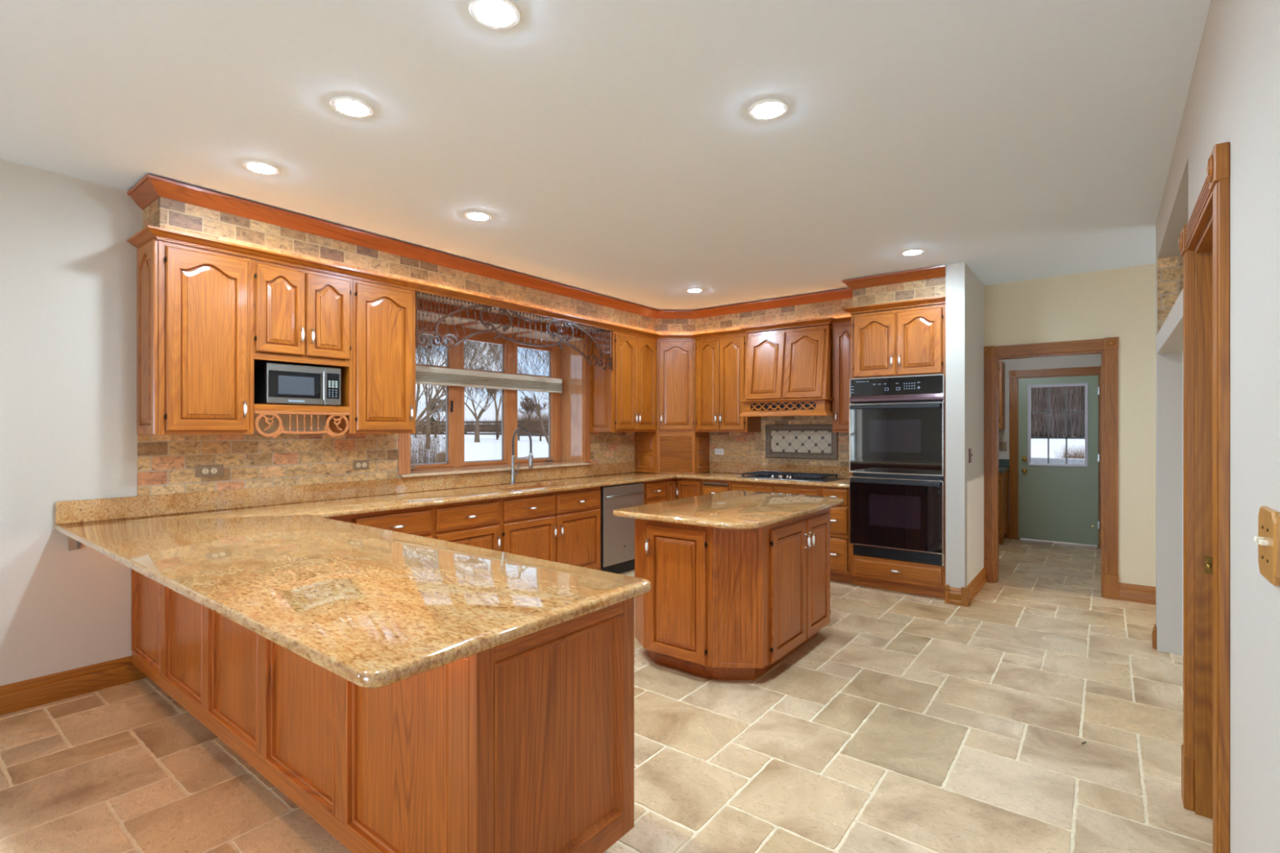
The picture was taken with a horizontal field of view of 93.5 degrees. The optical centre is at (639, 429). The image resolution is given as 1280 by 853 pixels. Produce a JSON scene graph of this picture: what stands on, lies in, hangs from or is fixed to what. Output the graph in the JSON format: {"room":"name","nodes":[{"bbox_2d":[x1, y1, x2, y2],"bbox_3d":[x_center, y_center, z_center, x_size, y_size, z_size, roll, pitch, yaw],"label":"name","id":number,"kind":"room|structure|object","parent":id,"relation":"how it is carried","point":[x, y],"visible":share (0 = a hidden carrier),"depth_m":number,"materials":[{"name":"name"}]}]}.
{"room":"kitchen","nodes":[
{"label":"kitchen","id":0,"kind":"room"},
{"bbox_2d":[0,159,592,686],"bbox_3d":[-3.140,0.187,3.279,0.360,3.038,11.150,0,0,38],"label":"wall","id":1,"kind":"structure","parent":0,"point":[68,264],"depth_m":3.14,"materials":[{"name":"white paint"}]},
{"bbox_2d":[0,655,148,715],"bbox_3d":[-4.596,1.336,1.087,0.018,0.140,5.900,0,0,38],"label":"baseboard","id":2,"kind":"structure","parent":1,"relation":"attached to","point":[33,692],"depth_m":3.15,"materials":[{"name":"brown wood"}]},
{"bbox_2d":[68,536,81,550],"bbox_3d":[-2.909,0.581,3.120,0.199,0.111,0.044,0,0,38],"label":"bracket","id":3,"kind":"object","parent":1,"relation":"attached to","point":[73,544],"visible":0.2,"depth_m":3.17,"materials":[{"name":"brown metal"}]},
{"bbox_2d":[137,238,249,435],"bbox_3d":[-2.541,-0.491,3.445,0.384,1.042,0.452,0,0,38],"label":"upper cabinet","id":4,"kind":"object","parent":1,"relation":"attached to","point":[193,303],"visible":1,"depth_m":3.32,"materials":[{"name":"brown wood"}]},
{"bbox_2d":[195,464,223,477],"bbox_3d":[-2.606,0.252,3.646,0.010,0.070,0.145,0,0,38],"label":"outlet","id":5,"kind":"object","parent":1,"relation":"attached to","point":[216,470],"visible":1,"depth_m":3.64,"materials":[{"name":"plastic"}]},
{"bbox_2d":[201,468,208,474],"bbox_3d":[-2.617,0.252,3.627,0.004,0.034,0.034,0,0,38],"label":"receptacle","id":6,"kind":"object","parent":5,"relation":"attached to","point":[204,471],"depth_m":3.63,"materials":[{"name":"beige plastic"}]},
{"bbox_2d":[210,467,217,473],"bbox_3d":[-2.590,0.252,3.662,0.004,0.034,0.034,0,0,38],"label":"receptacle","id":7,"kind":"object","parent":5,"relation":"attached to","point":[213,470],"depth_m":3.66,"materials":[{"name":"beige plastic"}]},
{"bbox_2d":[249,257,352,434],"bbox_3d":[-2.215,-0.491,3.867,0.384,1.042,0.612,0,0,38],"label":"upper cabinet","id":8,"kind":"object","parent":1,"relation":"attached to","point":[299,316],"visible":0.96,"depth_m":3.75,"materials":[{"name":"brown wood"}]},
{"bbox_2d":[253,362,341,406],"bbox_3d":[-2.213,-0.277,3.887,0.312,0.253,0.445,0,0,38],"label":"microwave","id":9,"kind":"object","parent":8,"relation":"on","point":[274,384],"visible":0.95,"depth_m":3.77,"materials":[{"name":"silver metal"}]},
{"bbox_2d":[253,410,349,438],"bbox_3d":[-2.111,-0.030,3.787,0.016,0.166,0.565,0,0,38],"label":"frieze","id":10,"kind":"object","parent":8,"relation":"attached to","point":[261,413],"visible":1,"depth_m":3.75},
{"bbox_2d":[253,404,349,412],"bbox_3d":[-2.237,-0.132,3.884,0.329,0.036,0.568,0,0,38],"label":"shelf","id":11,"kind":"object","parent":8,"relation":"attached to","point":[343,407],"depth_m":3.77,"materials":[{"name":"brown wood"}]},
{"bbox_2d":[127,225,850,339],"bbox_3d":[-0.754,-1.032,5.157,5.412,0.050,1.901,0,0,-28],"label":"trim","id":12,"kind":"structure","parent":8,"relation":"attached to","point":[148,233],"depth_m":4.27,"materials":[{"name":"brown wood"}]},
{"bbox_2d":[353,459,368,470],"bbox_3d":[-2.031,0.260,4.390,0.010,0.070,0.115,0,0,38],"label":"outlet","id":13,"kind":"object","parent":1,"relation":"attached to","point":[357,464],"visible":1,"depth_m":4.39,"materials":[{"name":"plastic"}]},
{"bbox_2d":[352,278,415,433],"bbox_3d":[-1.885,-0.491,4.293,0.384,1.042,0.461,0,0,38],"label":"upper cabinet","id":14,"kind":"object","parent":1,"relation":"attached to","point":[384,316],"visible":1,"depth_m":4.18,"materials":[{"name":"brown wood"}]},
{"bbox_2d":[137,431,635,496],"bbox_3d":[-1.265,0.203,5.402,0.012,0.346,5.098,0,0,38],"label":"backsplash","id":15,"kind":"structure","parent":1,"relation":"attached to","point":[166,464],"depth_m":3.93,"materials":[{"name":"tile"}]},
{"bbox_2d":[398,298,590,477],"bbox_3d":[-1.321,-0.330,5.588,0.407,1.404,2.172,0,0,38],"label":"window","id":16,"kind":"structure","parent":1,"relation":"in","point":[575,433],"depth_m":5.85,"materials":[{"name":"brown wood"}]},
{"bbox_2d":[415,365,562,393],"bbox_3d":[-1.417,-0.459,5.644,0.044,0.150,1.900,0,0,38],"label":"window shade","id":17,"kind":"object","parent":16,"relation":"attached to","point":[424,375],"visible":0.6,"depth_m":5.58,"materials":[{"name":"beige fabric"}]},
{"bbox_2d":[589,330,656,432],"bbox_3d":[-0.160,-0.491,6.527,0.384,1.042,0.776,0,0,38],"label":"upper cabinet","id":18,"kind":"object","parent":1,"relation":"attached to","point":[624,398],"visible":0.9,"depth_m":6.31,"materials":[{"name":"brown wood"}]},
{"bbox_2d":[415,291,613,371],"bbox_3d":[-0.961,-0.814,5.277,0.020,0.440,2.225,0,0,38],"label":"valance","id":19,"kind":"object","parent":18,"relation":"attached to","point":[555,322],"visible":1,"depth_m":5.04,"materials":[{"name":"brown metal"}]},
{"bbox_2d":[656,339,695,431],"bbox_3d":[0.366,-0.491,6.972,0.662,1.042,0.598,0,0,38],"label":"upper cabinet","id":20,"kind":"object","parent":1,"relation":"attached to","point":[675,358],"visible":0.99,"depth_m":6.73,"materials":[{"name":"brown wood"}]},
{"bbox_2d":[0,0,1211,310],"bbox_3d":[0.211,-1.382,2.465,6.660,0.100,14.240,0,0,38],"label":"ceiling","id":21,"kind":"structure","parent":0,"point":[613,148],"depth_m":2.65,"materials":[{"name":"paint"}]},
{"bbox_2d":[241,160,280,174],"bbox_3d":[-1.925,-1.325,3.062,0.166,0.013,0.166,0,0,38],"label":"recessed light","id":22,"kind":"object","parent":21,"relation":"in","point":[258,166],"visible":1,"depth_m":3.04,"materials":[{"name":"white glass"}]},
{"bbox_2d":[329,96,374,118],"bbox_3d":[-1.188,-1.325,2.489,0.166,0.013,0.166,0,0,38],"label":"recessed light","id":23,"kind":"object","parent":21,"relation":"in","point":[349,106],"visible":1,"depth_m":2.47,"materials":[{"name":"white glass"}]},
{"bbox_2d":[464,211,491,221],"bbox_3d":[-1.011,-1.325,3.759,0.166,0.013,0.166,0,0,38],"label":"recessed light","id":24,"kind":"object","parent":21,"relation":"in","point":[474,215],"visible":1,"depth_m":3.74,"materials":[{"name":"white glass"}]},
{"bbox_2d":[468,0,521,29],"bbox_3d":[-0.462,-1.325,1.920,0.166,0.013,0.166,0,0,38],"label":"recessed light","id":25,"kind":"object","parent":21,"relation":"in","point":[493,14],"visible":1,"depth_m":1.91,"materials":[{"name":"white glass"}]},
{"bbox_2d":[685,288,702,293],"bbox_3d":[0.522,-1.325,5.769,0.166,0.013,0.166,0,0,38],"label":"recessed light","id":26,"kind":"object","parent":21,"relation":"in","point":[691,290],"visible":1,"depth_m":5.74,"materials":[{"name":"white glass"}]},
{"bbox_2d":[747,98,788,119],"bbox_3d":[0.533,-1.325,2.507,0.166,0.013,0.166,0,0,38],"label":"recessed light","id":27,"kind":"object","parent":21,"relation":"in","point":[767,108],"visible":1,"depth_m":2.49,"materials":[{"name":"white glass"}]},
{"bbox_2d":[900,248,924,255],"bbox_3d":[2.046,-1.325,4.521,0.166,0.013,0.166,0,0,38],"label":"recessed light","id":28,"kind":"object","parent":21,"relation":"in","point":[911,251],"visible":1,"depth_m":4.50,"materials":[{"name":"white glass"}]},
{"bbox_2d":[0,537,1213,852],"bbox_3d":[0.347,1.408,2.404,6.275,0.004,14.075,0,0,38],"label":"floor","id":29,"kind":"structure","parent":0,"point":[909,722],"depth_m":2.63,"materials":[{"name":"tile"}]},
{"bbox_2d":[325,506,432,538],"bbox_3d":[-1.910,0.966,4.025,0.655,0.881,0.835,0,0,38],"label":"base cabinet","id":30,"kind":"object","parent":29,"relation":"on","point":[413,521],"visible":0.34,"depth_m":3.98,"materials":[{"name":"red wood"}]},
{"bbox_2d":[131,568,634,852],"bbox_3d":[-1.429,0.966,2.668,3.087,0.881,0.631,0,0,38],"label":"base cabinet","id":31,"kind":"object","parent":29,"relation":"on","point":[525,744],"visible":0.61,"depth_m":1.82,"materials":[{"name":"red wood"}]},
{"bbox_2d":[54,461,850,688],"bbox_3d":[-0.124,0.450,4.306,3.156,0.149,5.434,0,0,38],"label":"countertop","id":32,"kind":"structure","parent":31,"relation":"on","point":[371,607],"depth_m":2.19,"materials":[{"name":"beige stone"}]},
{"bbox_2d":[510,426,533,484],"bbox_3d":[-1.040,0.234,5.367,0.284,0.516,0.098,0,0,38],"label":"faucet","id":33,"kind":"object","parent":32,"relation":"on","point":[530,456],"visible":1,"depth_m":5.39,"materials":[{"name":"silver metal"}]},
{"bbox_2d":[635,431,709,472],"bbox_3d":[0.374,0.261,6.878,0.867,0.458,0.259,0,0,0],"label":"appliance garage","id":34,"kind":"object","parent":32,"relation":"on","point":[655,451],"visible":1,"depth_m":6.77,"materials":[{"name":"brown wood"}]},
{"bbox_2d":[736,471,842,482],"bbox_3d":[1.497,0.469,6.047,0.905,0.046,0.520,0,0,38],"label":"cooktop","id":35,"kind":"object","parent":32,"relation":"in","point":[787,476],"visible":1,"depth_m":5.95,"materials":[{"name":"metal"}]},
{"bbox_2d":[432,497,500,551],"bbox_3d":[-1.474,0.966,4.590,0.655,0.881,0.590,0,0,38],"label":"base cabinet","id":36,"kind":"object","parent":29,"relation":"on","point":[477,523],"visible":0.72,"depth_m":4.41,"materials":[{"name":"red wood"}]},
{"bbox_2d":[499,484,601,570],"bbox_3d":[-0.936,0.966,5.286,0.655,0.881,1.168,0,0,38],"label":"base cabinet","id":37,"kind":"object","parent":29,"relation":"on","point":[564,526],"visible":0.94,"depth_m":5.12,"materials":[{"name":"brown wood"}]},
{"bbox_2d":[600,481,644,573],"bbox_3d":[-0.360,0.967,5.990,0.645,0.869,0.632,0,0,38],"label":"dishwasher","id":38,"kind":"object","parent":29,"relation":"on","point":[617,533],"visible":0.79,"depth_m":5.75,"materials":[{"name":"silver metal"}]},
{"bbox_2d":[642,479,666,504],"bbox_3d":[-0.057,0.966,6.423,0.655,0.881,0.405,0,0,38],"label":"base cabinet","id":39,"kind":"object","parent":29,"relation":"on","point":[655,491],"visible":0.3,"depth_m":6.23,"materials":[{"name":"red wood"}]},
{"bbox_2d":[666,478,702,501],"bbox_3d":[0.413,0.966,6.816,0.920,0.881,0.788,0,0,38],"label":"base cabinet","id":40,"kind":"object","parent":29,"relation":"on","point":[676,488],"visible":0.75,"depth_m":6.48,"materials":[{"name":"red wood"}]},
{"bbox_2d":[702,479,730,495],"bbox_3d":[0.955,0.966,6.481,0.342,0.881,0.655,0,0,38],"label":"base cabinet","id":41,"kind":"object","parent":29,"relation":"on","point":[708,486],"visible":0.19,"depth_m":6.25,"materials":[{"name":"brown wood"}]},
{"bbox_2d":[635,507,831,679],"bbox_3d":[0.626,0.966,3.894,0.920,0.881,1.325,0,0,38],"label":"base cabinet","id":42,"kind":"object","parent":29,"relation":"on","point":[720,604],"visible":0.97,"depth_m":3.40,"materials":[{"name":"red wood"}]},
{"bbox_2d":[613,490,844,528],"bbox_3d":[0.660,0.508,3.986,0.940,0.032,1.565,0,0,38],"label":"countertop","id":43,"kind":"structure","parent":42,"relation":"on","point":[731,509],"depth_m":3.72,"materials":[{"name":"beige stone"}]},
{"bbox_2d":[730,480,820,496],"bbox_3d":[1.465,0.966,6.087,0.945,0.881,0.655,0,0,38],"label":"base cabinet","id":44,"kind":"object","parent":29,"relation":"on","point":[735,486],"visible":0.06,"depth_m":5.85,"materials":[{"name":"brown wood"}]},
{"bbox_2d":[820,486,853,584],"bbox_3d":[1.953,0.966,5.710,0.286,0.881,0.655,0,0,38],"label":"base cabinet","id":45,"kind":"object","parent":29,"relation":"on","point":[840,547],"visible":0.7,"depth_m":5.46,"materials":[{"name":"brown wood"}]},
{"bbox_2d":[850,304,945,599],"bbox_3d":[2.370,0.191,5.380,0.776,2.430,0.684,0,0,38],"label":"tall cabinet","id":46,"kind":"object","parent":29,"relation":"on","point":[911,341],"visible":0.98,"depth_m":5.14,"materials":[{"name":"brown wood"}]},
{"bbox_2d":[842,295,945,315],"bbox_3d":[2.243,-1.056,5.262,0.836,0.050,0.350,0,0,38],"label":"trim","id":47,"kind":"structure","parent":46,"relation":"attached to","point":[938,300],"depth_m":5.12,"materials":[{"name":"brown wood"}]},
{"bbox_2d":[848,373,944,566],"bbox_3d":[2.334,0.334,5.344,0.763,1.569,0.628,0,0,38],"label":"double oven","id":48,"kind":"object","parent":46,"relation":"in","point":[896,424],"visible":0.97,"depth_m":5.11,"materials":[{"name":"black glass"}]},
{"bbox_2d":[998,470,1008,544],"bbox_3d":[4.242,0.966,7.735,0.775,0.880,0.660,0,0,38],"label":"base cabinet","id":49,"kind":"object","parent":29,"relation":"on","point":[1003,477],"visible":0.25,"depth_m":7.38,"materials":[{"name":"brown wood"}]},
{"bbox_2d":[998,458,1009,472],"bbox_3d":[4.249,0.455,7.748,0.810,0.138,0.638,0,0,38],"label":"countertop","id":50,"kind":"structure","parent":49,"relation":"on","point":[1003,464],"depth_m":7.76,"materials":[{"name":"green laminate"}]},
{"bbox_2d":[591,302,945,333],"bbox_3d":[0.040,-1.184,4.414,3.286,0.296,5.065,0,0,38],"label":"wall","id":51,"kind":"structure","parent":0,"point":[944,303],"depth_m":5.95,"materials":[{"name":"white paint"}]},
{"bbox_2d":[127,173,852,319],"bbox_3d":[-0.748,-1.282,5.173,5.435,0.080,1.929,0,0,-28],"label":"trim","id":52,"kind":"structure","parent":51,"relation":"attached to","point":[149,188],"depth_m":4.26,"materials":[{"name":"brown wood"}]},
{"bbox_2d":[417,291,600,331],"bbox_3d":[-1.087,-1.046,5.373,0.330,0.022,2.225,0,0,38],"label":"trim","id":53,"kind":"structure","parent":51,"relation":"attached to","point":[420,294],"depth_m":5.11,"materials":[{"name":"brown wood"}]},
{"bbox_2d":[142,196,945,333],"bbox_3d":[-0.507,-1.185,5.223,5.528,0.292,2.499,0,0,-19],"label":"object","id":54,"kind":"structure","parent":51,"relation":"attached to","point":[163,212],"depth_m":4.72,"materials":[{"name":"stone"}]},
{"bbox_2d":[842,264,945,289],"bbox_3d":[2.251,-1.288,5.270,0.834,0.080,0.388,0,0,38],"label":"trim","id":55,"kind":"structure","parent":51,"relation":"attached to","point":[935,272],"depth_m":5.11,"materials":[{"name":"brown wood"}]},
{"bbox_2d":[945,262,984,588],"bbox_3d":[2.832,0.187,5.228,0.138,3.038,0.983,0,0,38],"label":"wall","id":56,"kind":"structure","parent":0,"point":[964,291],"depth_m":4.87,"materials":[{"name":"white paint"}]},
{"bbox_2d":[944,584,968,607],"bbox_3d":[2.540,1.331,4.831,0.167,0.150,0.048,0,0,38],"label":"baseboard","id":57,"kind":"structure","parent":56,"relation":"attached to","point":[953,596],"depth_m":4.82,"materials":[{"name":"brown wood"}]},
{"bbox_2d":[968,448,972,462],"bbox_3d":[2.726,0.216,4.958,0.022,0.118,0.075,0,0,38],"label":"light switch","id":58,"kind":"object","parent":56,"relation":"attached to","point":[970,449],"visible":1,"depth_m":4.93,"materials":[{"name":"brown wood"}]},
{"bbox_2d":[966,567,986,604],"bbox_3d":[2.895,1.339,5.179,0.020,0.135,0.947,0,0,38],"label":"baseboard","id":59,"kind":"structure","parent":56,"relation":"attached to","point":[979,581],"depth_m":5.16,"materials":[{"name":"brown wood"}]},
{"bbox_2d":[998,353,1101,459],"bbox_3d":[4.112,0.187,6.712,2.520,3.038,2.690,0,0,38],"label":"wall","id":60,"kind":"structure","parent":0,"point":[1086,360],"depth_m":7.60,"materials":[{"name":"white paint"}]},
{"bbox_2d":[998,360,1004,428],"bbox_3d":[4.312,-0.430,7.858,0.735,0.848,0.380,0,0,38],"label":"upper cabinet","id":61,"kind":"object","parent":60,"relation":"attached to","point":[1001,364],"visible":0.24,"depth_m":7.55,"materials":[{"name":"brown wood"}]},
{"bbox_2d":[999,441,1006,451],"bbox_3d":[4.695,0.221,7.794,0.078,0.120,0.022,0,0,38],"label":"light switch","id":62,"kind":"object","parent":60,"relation":"attached to","point":[1002,445],"visible":1,"depth_m":7.79,"materials":[{"name":"plastic"}]},
{"bbox_2d":[1003,530,1008,538],"bbox_3d":[4.855,1.336,7.674,2.320,0.140,0.018,0,0,38],"label":"baseboard","id":63,"kind":"structure","parent":60,"relation":"attached to","point":[1006,535],"depth_m":7.76,"materials":[{"name":"brown wood"}]},
{"bbox_2d":[1008,365,1101,547],"bbox_3d":[5.185,0.325,7.481,1.018,2.163,0.159,0,0,38],"label":"door frame","id":64,"kind":"structure","parent":60,"relation":"in","point":[1015,375],"depth_m":7.69,"materials":[{"name":"brown wood"}]},
{"bbox_2d":[1017,375,1098,545],"bbox_3d":[5.145,0.371,7.425,0.820,2.030,0.106,0,0,38],"label":"door","id":65,"kind":"structure","parent":64,"relation":"attached to","point":[1057,502],"depth_m":7.42,"materials":[{"name":"green paint"}]},
{"bbox_2d":[984,263,1155,586],"bbox_3d":[4.268,0.187,4.816,2.914,3.038,0.120,0,0,38],"label":"wall","id":66,"kind":"structure","parent":0,"point":[1120,303],"depth_m":4.96,"materials":[{"name":"beige paint"}]},
{"bbox_2d":[983,337,1118,599],"bbox_3d":[3.592,0.322,5.313,0.987,2.168,0.159,0,0,38],"label":"door frame","id":67,"kind":"structure","parent":66,"relation":"in","point":[992,354],"depth_m":5.07,"materials":[{"name":"brown wood"}]},
{"bbox_2d":[1118,582,1155,604],"bbox_3d":[4.663,1.336,4.423,1.808,0.140,0.018,0,0,38],"label":"baseboard","id":68,"kind":"structure","parent":66,"relation":"attached to","point":[1126,592],"depth_m":4.89,"materials":[{"name":"brown wood"}]},
{"bbox_2d":[1155,0,1279,852],"bbox_3d":[0.330,0.187,-0.097,0.120,3.038,10.050,0,0,38],"label":"wall","id":69,"kind":"structure","parent":0,"point":[1233,97],"depth_m":1.41,"materials":[{"name":"white paint"}]},
{"bbox_2d":[1151,623,1156,649],"bbox_3d":[3.320,1.336,3.888,0.018,0.140,0.092,0,0,38],"label":"baseboard","id":70,"kind":"structure","parent":69,"relation":"attached to","point":[1154,629],"depth_m":3.85,"materials":[{"name":"brown wood"}]},
{"bbox_2d":[1178,142,1230,852],"bbox_3d":[1.856,0.324,1.912,0.161,2.164,0.895,0,0,38],"label":"door frame","id":71,"kind":"structure","parent":69,"relation":"in","point":[1206,746],"depth_m":2.18,"materials":[{"name":"brown wood"}]},
{"bbox_2d":[1253,506,1279,586],"bbox_3d":[1.231,0.226,1.187,0.022,0.140,0.150,0,0,38],"label":"light switch","id":72,"kind":"object","parent":69,"relation":"attached to","point":[1268,539],"visible":1,"depth_m":1.16,"materials":[{"name":"brown wood"}]},
{"bbox_3d":[1.633,0.187,6.472,3.290,3.038,0.140,0,0,38],"label":"wall","id":73,"kind":"structure","parent":0,"visible":0},
{"bbox_2d":[715,448,724,454],"bbox_3d":[0.910,0.256,6.919,0.115,0.070,0.010,0,0,38],"label":"outlet","id":74,"kind":"object","parent":73,"relation":"attached to","point":[717,451],"visible":1,"depth_m":6.91,"materials":[{"name":"white plastic"}]},
{"bbox_2d":[695,333,760,431],"bbox_3d":[0.958,-0.491,6.661,0.648,1.042,0.384,0,0,38],"label":"upper cabinet","id":75,"kind":"object","parent":73,"relation":"attached to","point":[720,362],"visible":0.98,"depth_m":6.53,"materials":[{"name":"brown wood"}]},
{"bbox_2d":[709,415,848,466],"bbox_3d":[1.282,0.111,6.647,2.496,0.530,0.012,0,0,38],"label":"backsplash","id":76,"kind":"structure","parent":73,"relation":"attached to","point":[738,446],"depth_m":6.60,"materials":[{"name":"tile"}]},
{"bbox_2d":[738,324,834,417],"bbox_3d":[1.542,-0.564,6.115,0.930,0.870,0.526,0,0,38],"label":"range hood","id":77,"kind":"object","parent":73,"relation":"attached to","point":[788,372],"visible":0.99,"depth_m":5.92,"materials":[{"name":"brown wood"}]},
{"bbox_2d":[764,424,838,459],"bbox_3d":[1.680,0.129,6.316,0.795,0.358,0.024,0,0,38],"label":"mosaic panel","id":78,"kind":"object","parent":73,"relation":"attached to","point":[816,442],"visible":1,"depth_m":6.31,"materials":[{"name":"beige tile"}]},
{"bbox_2d":[832,322,850,432],"bbox_3d":[2.045,-0.491,5.821,0.274,1.042,0.384,0,0,38],"label":"upper cabinet","id":79,"kind":"object","parent":73,"relation":"attached to","point":[841,332],"visible":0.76,"depth_m":5.73,"materials":[{"name":"brown wood"}]},
{"label":"outside","id":80,"kind":"structure","parent":0,"visible":0},
{"bbox_2d":[410,431,1084,467],"bbox_3d":[-76.145,0.755,147.292,308.000,2.202,300.000,0,0,38],"label":"snow ground","id":81,"kind":"structure","parent":80,"point":[489,448],"depth_m":34.18,"materials":[{"name":"white snow"}]},
{"bbox_2d":[410,401,445,471],"bbox_3d":[-3.226,0.679,8.712,1.554,2.264,1.781,0,0,34],"label":"shrub","id":82,"kind":"object","parent":81,"relation":"on","point":[422,459],"visible":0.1,"depth_m":8.67,"materials":[{"name":"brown plant"}]},
{"bbox_2d":[422,414,442,432],"bbox_3d":[-29.037,-0.561,83.872,2.784,2.936,3.236,0,0,26],"label":"evergreen tree","id":83,"kind":"object","parent":81,"relation":"on","point":[432,417],"visible":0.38,"depth_m":83.55,"materials":[{"name":"plant"}]},
{"bbox_2d":[424,397,445,432],"bbox_3d":[-24.674,-1.547,73.769,3.944,4.781,3.100,0,0,35],"label":"bare tree","id":84,"kind":"object","parent":81,"relation":"on","point":[437,402],"visible":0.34,"depth_m":73.61,"materials":[{"name":"grey plant"}]},
{"bbox_2d":[435,451,445,469],"bbox_3d":[-2.432,1.075,7.400,0.190,1.605,0.190,0,0,38],"label":"post","id":85,"kind":"object","parent":81,"relation":"on","point":[440,457],"visible":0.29,"depth_m":7.33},
{"bbox_2d":[415,333,486,448],"bbox_3d":[-11.799,-3.316,35.232,3.846,9.441,6.197,0,0,35],"label":"bare tree","id":86,"kind":"object","parent":81,"relation":"on","point":[426,394],"visible":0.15,"depth_m":35.45,"materials":[{"name":"grey plant"}]},
{"bbox_2d":[415,323,488,413],"bbox_3d":[-6.519,-2.426,19.589,6.378,8.380,4.317,0,0,-18],"label":"bare tree","id":87,"kind":"object","parent":81,"relation":"on","point":[430,363],"visible":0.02,"depth_m":19.07,"materials":[{"name":"grey plant"}]},
{"bbox_2d":[410,320,502,434],"bbox_3d":[-4.947,-1.360,13.968,4.186,6.512,4.270,0,0,-42],"label":"bare tree","id":88,"kind":"object","parent":81,"relation":"on","point":[438,391],"visible":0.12,"depth_m":14.22,"materials":[{"name":"grey plant"}]},
{"bbox_2d":[416,417,500,432],"bbox_3d":[-30.508,-0.769,110.843,49.823,2.807,39.426,0,0,38],"label":"treeline","id":89,"kind":"object","parent":81,"relation":"on","point":[421,424],"visible":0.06,"depth_m":101.67,"materials":[{"name":"brown plant"}]},
{"bbox_2d":[438,354,501,442],"bbox_3d":[-13.768,-2.506,47.529,6.163,7.476,4.344,0,0,-24],"label":"bare tree","id":90,"kind":"object","parent":81,"relation":"on","point":[477,438],"visible":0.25,"depth_m":47.48,"materials":[{"name":"grey plant"}]},
{"bbox_2d":[411,421,548,440],"bbox_3d":[-14.540,0.372,53.486,28.771,2.270,0.179,0,0,14],"label":"rail fence","id":91,"kind":"object","parent":81,"relation":"on","point":[436,422],"visible":0.09,"depth_m":52.98,"materials":[{"name":"brown wood"}]},
{"bbox_2d":[464,340,521,437],"bbox_3d":[-13.874,-5.068,58.463,5.134,12.160,8.133,0,0,13],"label":"bare tree","id":92,"kind":"object","parent":81,"relation":"on","point":[500,350],"visible":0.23,"depth_m":57.99,"materials":[{"name":"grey plant"}]},
{"bbox_2d":[471,343,548,444],"bbox_3d":[-1.417,-0.273,13.405,3.720,4.540,3.817,0,0,42],"label":"bare tree","id":93,"kind":"object","parent":81,"relation":"on","point":[537,351],"visible":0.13,"depth_m":13.39,"materials":[{"name":"grey plant"}]},
{"bbox_2d":[484,409,548,435],"bbox_3d":[-10.489,-0.743,68.912,12.231,3.160,12.270,0,0,-33],"label":"brush","id":94,"kind":"object","parent":81,"relation":"on","point":[525,418],"visible":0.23,"depth_m":66.44,"materials":[{"name":"brown plant"}]},
{"bbox_2d":[517,395,548,417],"bbox_3d":[-13.363,-1.676,75.948,4.078,5.182,2.844,0,0,-19],"label":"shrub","id":95,"kind":"object","parent":81,"relation":"on","point":[527,406],"visible":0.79,"depth_m":75.58,"materials":[{"name":"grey plant"}]},
{"bbox_2d":[1020,457,1091,545],"bbox_3d":[6.123,1.214,8.759,3.200,1.585,0.150,0,0,38],"label":"patio","id":96,"kind":"structure","parent":81,"relation":"on","point":[1033,460],"depth_m":8.73,"materials":[{"name":"white snow"}]},
{"bbox_2d":[1031,386,1084,437],"bbox_3d":[25.455,-3.831,37.225,16.766,9.331,16.493,0,0,38],"label":"woodland","id":97,"kind":"object","parent":81,"relation":"on","point":[1075,394],"visible":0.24,"depth_m":35.63,"materials":[{"name":"brown plant"}]},
{"bbox_2d":[1053,442,1084,458],"bbox_3d":[11.744,0.831,16.151,1.277,1.041,1.298,0,0,38],"label":"ornamental grass","id":98,"kind":"object","parent":81,"relation":"on","point":[1069,455],"depth_m":16.17,"materials":[{"name":"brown plant"}]},
{"bbox_3d":[3.131,0.187,2.793,0.780,3.038,2.050,0,0,38],"label":"wall","id":99,"kind":"structure","parent":0,"visible":0},
{"bbox_2d":[1157,255,1182,333],"bbox_3d":[3.587,-0.838,3.579,0.779,0.482,0.010,0,0,38],"label":"trim","id":100,"kind":"structure","parent":99,"relation":"attached to","point":[1170,269],"depth_m":3.78,"materials":[{"name":"stone"}]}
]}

